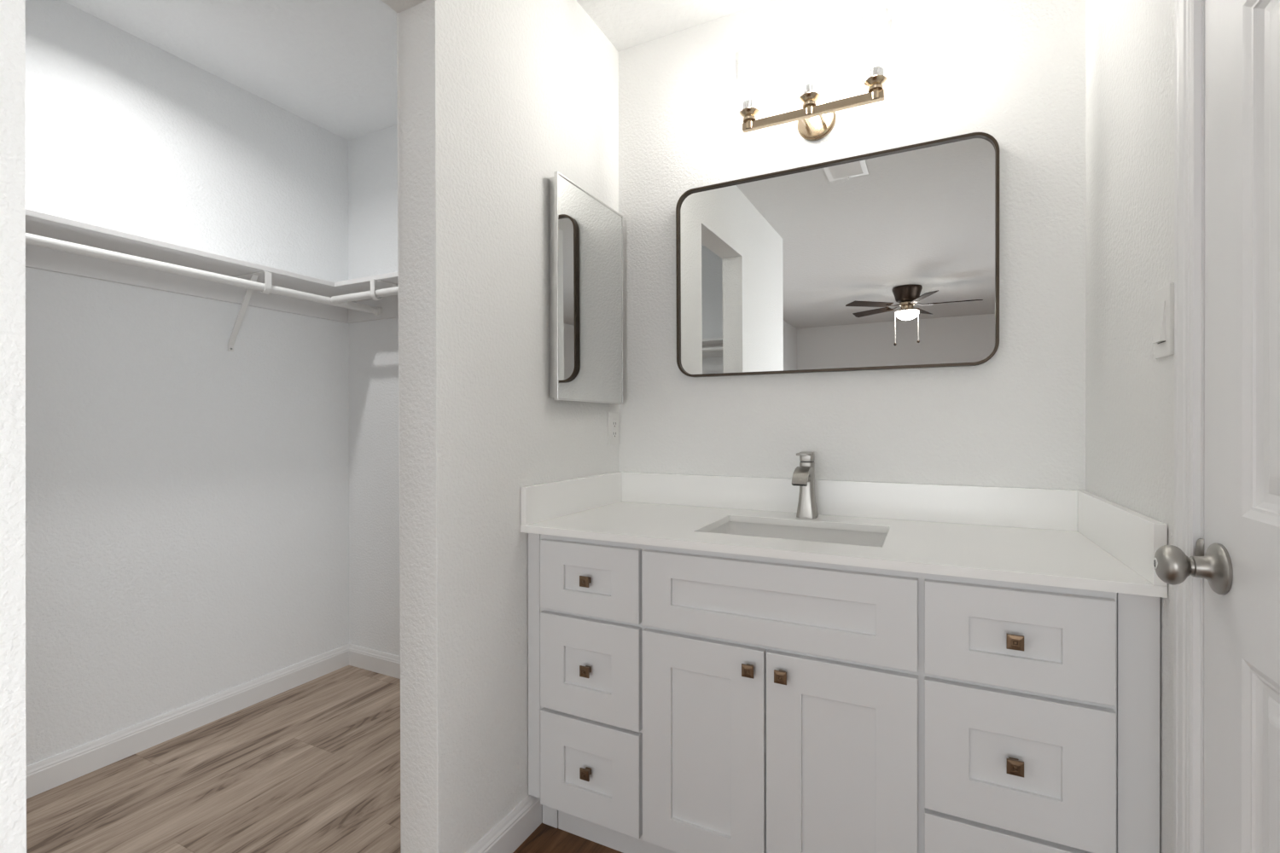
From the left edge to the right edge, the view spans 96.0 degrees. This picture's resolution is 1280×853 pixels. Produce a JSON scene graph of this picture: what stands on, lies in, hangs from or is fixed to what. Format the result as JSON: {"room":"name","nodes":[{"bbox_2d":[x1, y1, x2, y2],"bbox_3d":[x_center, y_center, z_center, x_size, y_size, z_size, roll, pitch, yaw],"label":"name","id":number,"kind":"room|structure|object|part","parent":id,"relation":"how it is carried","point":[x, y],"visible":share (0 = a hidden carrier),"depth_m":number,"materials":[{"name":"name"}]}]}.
{"room":"bathroom vanity area","nodes":[
{"label":"bathroom vanity area","id":0,"kind":"room"},
{"bbox_2d":[25,0,349,766],"bbox_3d":[-1.966,-0.109,1.588,0.105,2.440,2.510,0,0,26],"label":"wall","id":1,"kind":"structure","parent":0,"point":[187,496],"depth_m":2.06,"materials":[{"name":"white paint"}]},
{"bbox_2d":[26,644,350,799],"bbox_3d":[-1.886,1.065,1.614,0.014,0.092,2.400,0,0,26],"label":"baseboard","id":2,"kind":"structure","parent":1,"relation":"attached to","point":[54,771],"depth_m":2.04,"materials":[{"name":"white paint"}]},
{"bbox_2d":[25,208,371,323],"bbox_3d":[-1.789,-0.534,1.561,0.234,0.113,2.397,0,0,26],"label":"closet shelf","id":3,"kind":"object","parent":1,"relation":"attached to","point":[37,223],"visible":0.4,"depth_m":1.96,"materials":[{"name":"white paint"}]},
{"bbox_2d":[227,270,271,351],"bbox_3d":[-1.477,-0.432,2.176,0.245,0.281,0.022,0,0,26],"label":"shelf bracket","id":4,"kind":"object","parent":1,"relation":"attached to","point":[267,290],"visible":0.93,"depth_m":2.18,"materials":[{"name":"white metal"}]},
{"bbox_2d":[25,232,378,314],"bbox_3d":[-1.694,-0.511,1.513,0.030,0.030,2.358,0,0,26],"label":"clothes rod","id":5,"kind":"object","parent":4,"relation":"on","point":[33,240],"visible":1,"depth_m":1.86,"materials":[{"name":"white metal"}]},
{"bbox_3d":[-1.473,-0.571,2.174,0.215,0.004,0.020,0,0,26],"label":"arm","id":6,"kind":"part","parent":4,"relation":"part of","materials":[{"name":"white metal"}]},
{"bbox_2d":[0,0,618,852],"bbox_3d":[-0.688,-0.109,0.952,0.120,2.440,2.510,0,0,26],"label":"wall","id":7,"kind":"structure","parent":0,"point":[496,98],"depth_m":1.36,"materials":[{"name":"white paint"}]},
{"bbox_2d":[330,286,398,303],"bbox_3d":[-0.775,-0.518,2.121,1.073,0.030,0.030,0,0,26],"label":"clothes rod","id":8,"kind":"object","parent":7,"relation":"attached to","point":[390,291],"visible":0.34,"depth_m":2.26,"materials":[{"name":"white metal"}]},
{"bbox_2d":[465,795,542,852],"bbox_3d":[-0.360,1.061,1.457,0.017,0.096,0.381,0,0,26],"label":"baseboard","id":9,"kind":"structure","parent":7,"relation":"attached to","point":[522,821],"depth_m":1.50,"materials":[{"name":"white paint"}]},
{"bbox_2d":[548,171,623,404],"bbox_3d":[-0.163,-0.403,1.829,0.038,0.653,0.398,0,0,26],"label":"medicine cabinet","id":10,"kind":"object","parent":7,"relation":"attached to","point":[585,234],"visible":1,"depth_m":1.78,"materials":[{"name":"silver mirror"}]},
{"bbox_2d":[607,412,618,445],"bbox_3d":[-0.091,0.007,2.005,0.008,0.115,0.072,0,0,26],"label":"power outlet","id":11,"kind":"object","parent":7,"relation":"attached to","point":[613,417],"visible":1,"depth_m":1.99,"materials":[{"name":"white plastic"}]},
{"bbox_2d":[611,418,616,438],"bbox_3d":[-0.089,0.007,2.004,0.002,0.067,0.034,0,0,26],"label":"receptacle","id":12,"kind":"object","parent":11,"relation":"attached to","point":[613,421],"depth_m":2.00,"materials":[{"name":"grey plastic"}]},
{"bbox_2d":[26,665,622,852],"bbox_3d":[-0.706,1.158,-1.531,5.140,0.080,7.220,0,0,26],"label":"floor","id":13,"kind":"structure","parent":0,"point":[313,766],"depth_m":1.76,"materials":[{"name":"brown wood"}]},
{"bbox_2d":[528,533,1160,852],"bbox_3d":[0.397,0.696,1.494,1.334,0.824,0.566,0,0,26],"label":"vanity cabinet","id":14,"kind":"object","parent":13,"relation":"on","point":[681,701],"visible":0.87,"depth_m":1.21,"materials":[{"name":"white paint"}]},
{"bbox_3d":[-0.138,0.393,1.465,0.027,0.027,0.025,0,0,26],"label":"knob","id":15,"kind":"part","parent":14,"relation":"part of","materials":[{"name":"brown metal"}]},
{"bbox_3d":[-0.137,0.883,1.467,0.027,0.027,0.025,0,0,26],"label":"knob","id":16,"kind":"part","parent":14,"relation":"part of","materials":[{"name":"brown metal"}]},
{"bbox_3d":[-0.138,0.622,1.466,0.027,0.027,0.025,0,0,26],"label":"knob","id":17,"kind":"part","parent":14,"relation":"part of","materials":[{"name":"brown metal"}]},
{"bbox_3d":[-0.131,0.622,1.479,0.295,0.252,0.018,0,0,26],"label":"drawer","id":18,"kind":"part","parent":14,"relation":"part of","materials":[{"name":"white paint"}]},
{"bbox_3d":[-0.132,0.393,1.478,0.295,0.182,0.018,0,0,26],"label":"drawer","id":19,"kind":"part","parent":14,"relation":"part of","materials":[{"name":"white paint"}]},
{"bbox_3d":[-0.131,0.883,1.480,0.295,0.252,0.018,0,0,26],"label":"drawer","id":20,"kind":"part","parent":14,"relation":"part of","materials":[{"name":"white paint"}]},
{"bbox_3d":[0.143,0.752,1.343,0.299,0.512,0.018,0,0,26],"label":"cabinet door","id":21,"kind":"part","parent":14,"relation":"part of","materials":[{"name":"white paint"}]},
{"bbox_3d":[0.239,0.537,1.270,0.027,0.027,0.025,0,0,26],"label":"knob","id":22,"kind":"part","parent":14,"relation":"part of","materials":[{"name":"brown metal"}]},
{"bbox_3d":[0.279,0.393,1.274,0.604,0.182,0.018,0,0,26],"label":"drawer","id":23,"kind":"part","parent":14,"relation":"part of","materials":[{"name":"white paint"}]},
{"bbox_3d":[0.304,0.537,1.238,0.027,0.027,0.025,0,0,26],"label":"knob","id":24,"kind":"part","parent":14,"relation":"part of","materials":[{"name":"brown metal"}]},
{"bbox_3d":[0.415,0.752,1.208,0.300,0.512,0.018,0,0,26],"label":"cabinet door","id":25,"kind":"part","parent":14,"relation":"part of","materials":[{"name":"white paint"}]},
{"bbox_2d":[520,471,1167,598],"bbox_3d":[0.401,0.222,1.502,1.336,0.122,0.556,0,0,26],"label":"countertop","id":26,"kind":"structure","parent":14,"relation":"on","point":[1081,539],"depth_m":1.49,"materials":[{"name":"white stone"}]},
{"bbox_2d":[707,521,887,547],"bbox_3d":[0.399,0.362,1.493,0.502,0.156,0.354,0,0,26],"label":"sink","id":27,"kind":"object","parent":26,"relation":"in","point":[823,535],"visible":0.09,"depth_m":1.62,"materials":[{"name":"white ceramic"}]},
{"bbox_2d":[791,451,818,518],"bbox_3d":[0.467,0.169,1.638,0.056,0.189,0.149,0,0,26],"label":"faucet","id":28,"kind":"object","parent":26,"relation":"on","point":[803,477],"visible":1,"depth_m":1.66,"materials":[{"name":"silver metal"}]},
{"bbox_3d":[0.461,0.139,1.627,0.040,0.049,0.124,0,0,26],"label":"spout","id":29,"kind":"part","parent":28,"relation":"part of","materials":[{"name":"silver metal"}]},
{"bbox_3d":[0.476,0.088,1.656,0.039,0.026,0.096,0,0,26],"label":"handle","id":30,"kind":"part","parent":28,"relation":"part of","materials":[{"name":"silver metal"}]},
{"bbox_3d":[0.694,0.883,1.070,0.297,0.252,0.018,0,0,26],"label":"drawer","id":31,"kind":"part","parent":14,"relation":"part of","materials":[{"name":"white paint"}]},
{"bbox_3d":[0.687,0.622,1.056,0.027,0.027,0.025,0,0,26],"label":"knob","id":32,"kind":"part","parent":14,"relation":"part of","materials":[{"name":"brown metal"}]},
{"bbox_3d":[0.686,0.393,1.055,0.027,0.027,0.025,0,0,26],"label":"knob","id":33,"kind":"part","parent":14,"relation":"part of","materials":[{"name":"brown metal"}]},
{"bbox_3d":[0.693,0.622,1.069,0.297,0.252,0.018,0,0,26],"label":"drawer","id":34,"kind":"part","parent":14,"relation":"part of","materials":[{"name":"white paint"}]},
{"bbox_3d":[0.693,0.393,1.068,0.297,0.182,0.018,0,0,26],"label":"drawer","id":35,"kind":"part","parent":14,"relation":"part of","materials":[{"name":"white paint"}]},
{"bbox_2d":[62,0,772,140],"bbox_3d":[-0.709,-1.372,-1.538,5.140,0.100,7.220,0,0,26],"label":"ceiling","id":36,"kind":"structure","parent":0,"point":[331,65],"depth_m":1.97,"materials":[{"name":"white paint"}]},
{"bbox_2d":[348,0,1086,656],"bbox_3d":[-0.084,-0.113,2.121,2.999,2.440,0.120,0,0,26],"label":"wall","id":37,"kind":"structure","parent":0,"point":[1013,72],"depth_m":1.73,"materials":[{"name":"white paint"}]},
{"bbox_2d":[349,644,400,679],"bbox_3d":[-0.766,1.061,2.389,1.301,0.092,0.014,0,0,26],"label":"baseboard","id":38,"kind":"structure","parent":37,"relation":"attached to","point":[386,664],"depth_m":2.60,"materials":[{"name":"white paint"}]},
{"bbox_2d":[370,279,398,300],"bbox_3d":[-0.977,-0.433,2.347,0.022,0.281,0.267,0,0,26],"label":"bracket","id":39,"kind":"object","parent":37,"relation":"attached to","point":[372,281],"visible":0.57,"depth_m":2.23,"materials":[{"name":"white metal"}]},
{"bbox_2d":[334,271,398,323],"bbox_3d":[-0.817,-0.537,2.282,1.295,0.113,0.239,0,0,26],"label":"closet shelf","id":40,"kind":"object","parent":39,"relation":"on","point":[389,305],"visible":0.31,"depth_m":2.52,"materials":[{"name":"white paint"}]},
{"bbox_2d":[373,305,382,317],"bbox_3d":[-1.171,-0.515,2.564,0.054,0.054,0.016,0,0,26],"label":"rod bracket","id":41,"kind":"object","parent":40,"relation":"attached to","point":[379,313],"visible":0.75,"depth_m":2.56,"materials":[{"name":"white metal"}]},
{"bbox_3d":[-0.974,-0.572,2.352,0.020,0.004,0.215,0,0,26],"label":"arm","id":42,"kind":"part","parent":39,"relation":"part of","materials":[{"name":"white metal"}]},
{"bbox_2d":[734,7,892,140],"bbox_3d":[0.497,-0.982,1.664,0.431,0.234,0.173,0,0,26],"label":"vanity light","id":43,"kind":"object","parent":37,"relation":"attached to","point":[816,120],"visible":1,"depth_m":1.61,"materials":[{"name":"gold metal"}]},
{"bbox_2d":[742,98,756,109],"bbox_3d":[0.323,-0.944,1.702,0.041,0.030,0.040,0,0,26],"label":"bulb","id":44,"kind":"object","parent":43,"relation":"attached to","point":[747,103],"depth_m":1.69,"materials":[{"name":"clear glass"}]},
{"bbox_3d":[0.323,-1.012,1.702,0.085,0.174,0.085,0,0,26],"label":"lamp shade","id":45,"kind":"part","parent":43,"relation":"part of","materials":[{"name":"clear glass"}]},
{"bbox_3d":[0.323,-1.004,1.702,0.030,0.089,0.030,0,0,26],"label":"bulb","id":46,"kind":"part","parent":43,"relation":"part of","materials":[{"name":"white glass"}]},
{"bbox_3d":[0.484,-0.894,1.691,0.010,0.016,0.097,0,0,26],"label":"arm","id":47,"kind":"part","parent":43,"relation":"part of","materials":[{"name":"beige metal"}]},
{"bbox_2d":[802,82,816,94],"bbox_3d":[0.478,-0.944,1.625,0.041,0.030,0.040,0,0,26],"label":"bulb","id":48,"kind":"object","parent":43,"relation":"attached to","point":[808,88],"depth_m":1.61,"materials":[{"name":"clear glass"}]},
{"bbox_3d":[0.478,-1.012,1.625,0.085,0.174,0.085,0,0,26],"label":"lamp shade","id":49,"kind":"part","parent":43,"relation":"part of","materials":[{"name":"clear glass"}]},
{"bbox_3d":[0.478,-1.004,1.625,0.030,0.089,0.030,0,0,26],"label":"bulb","id":50,"kind":"part","parent":43,"relation":"part of","materials":[{"name":"white glass"}]},
{"bbox_3d":[0.527,-0.894,1.670,0.010,0.016,0.097,0,0,26],"label":"arm","id":51,"kind":"part","parent":43,"relation":"part of","materials":[{"name":"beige metal"}]},
{"bbox_2d":[866,65,884,78],"bbox_3d":[0.633,-0.944,1.548,0.041,0.030,0.040,0,0,26],"label":"bulb","id":52,"kind":"object","parent":43,"relation":"attached to","point":[875,72],"depth_m":1.53,"materials":[{"name":"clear glass"}]},
{"bbox_3d":[0.633,-1.012,1.547,0.085,0.174,0.085,0,0,26],"label":"lamp shade","id":53,"kind":"part","parent":43,"relation":"part of","materials":[{"name":"clear glass"}]},
{"bbox_3d":[0.633,-1.004,1.548,0.030,0.089,0.030,0,0,26],"label":"bulb","id":54,"kind":"part","parent":43,"relation":"part of","materials":[{"name":"white glass"}]},
{"bbox_2d":[675,132,999,377],"bbox_3d":[0.535,-0.472,1.722,0.916,0.617,0.028,0,1,27],"label":"wall mirror","id":55,"kind":"object","parent":37,"relation":"attached to","point":[888,258],"visible":1,"depth_m":1.68,"materials":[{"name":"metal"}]},
{"bbox_2d":[621,471,1077,531],"bbox_3d":[0.521,0.212,1.743,1.301,0.103,0.018,0,0,26],"label":"backsplash","id":56,"kind":"structure","parent":37,"relation":"attached to","point":[995,506],"depth_m":1.65,"materials":[{"name":"white stone"}]},
{"bbox_2d":[1085,0,1175,852],"bbox_3d":[0.817,-0.110,0.701,0.120,2.440,1.620,0,0,26],"label":"wall","id":57,"kind":"structure","parent":0,"point":[1130,73],"depth_m":1.12,"materials":[{"name":"white paint"}]},
{"bbox_2d":[1152,282,1174,359],"bbox_3d":[0.873,-0.175,0.964,0.014,0.117,0.070,0,0,26],"label":"light switch","id":58,"kind":"object","parent":57,"relation":"attached to","point":[1163,340],"visible":0.95,"depth_m":0.95,"materials":[{"name":"white plastic"}]},
{"bbox_2d":[1173,0,1201,852],"bbox_3d":[0.641,0.058,0.499,0.015,2.105,0.888,0,0,26],"label":"trim","id":59,"kind":"structure","parent":57,"relation":"attached to","point":[1188,13],"depth_m":0.86,"materials":[{"name":"white paint"}]},
{"bbox_2d":[1194,0,1204,852],"bbox_3d":[0.699,0.080,0.471,0.127,2.062,0.802,0,0,26],"label":"trim","id":60,"kind":"structure","parent":57,"relation":"attached to","point":[1199,551],"depth_m":0.84,"materials":[{"name":"white paint"}]},
{"bbox_3d":[0.825,0.191,0.835,0.030,0.056,0.005,0,0,34],"label":"strike plate","id":61,"kind":"part","parent":60,"relation":"part of","materials":[{"name":"silver metal"}]},
{"bbox_2d":[1153,0,1279,852],"bbox_3d":[0.634,0.086,0.505,0.105,2.028,0.756,0,0,26],"label":"door","id":62,"kind":"structure","parent":57,"relation":"in","point":[1239,567],"depth_m":0.74,"materials":[{"name":"white paint"}]},
{"bbox_3d":[0.763,0.195,0.802,0.068,0.069,0.069,0,0,26],"label":"knob","id":63,"kind":"part","parent":62,"relation":"part of","materials":[{"name":"silver metal"}]}
]}

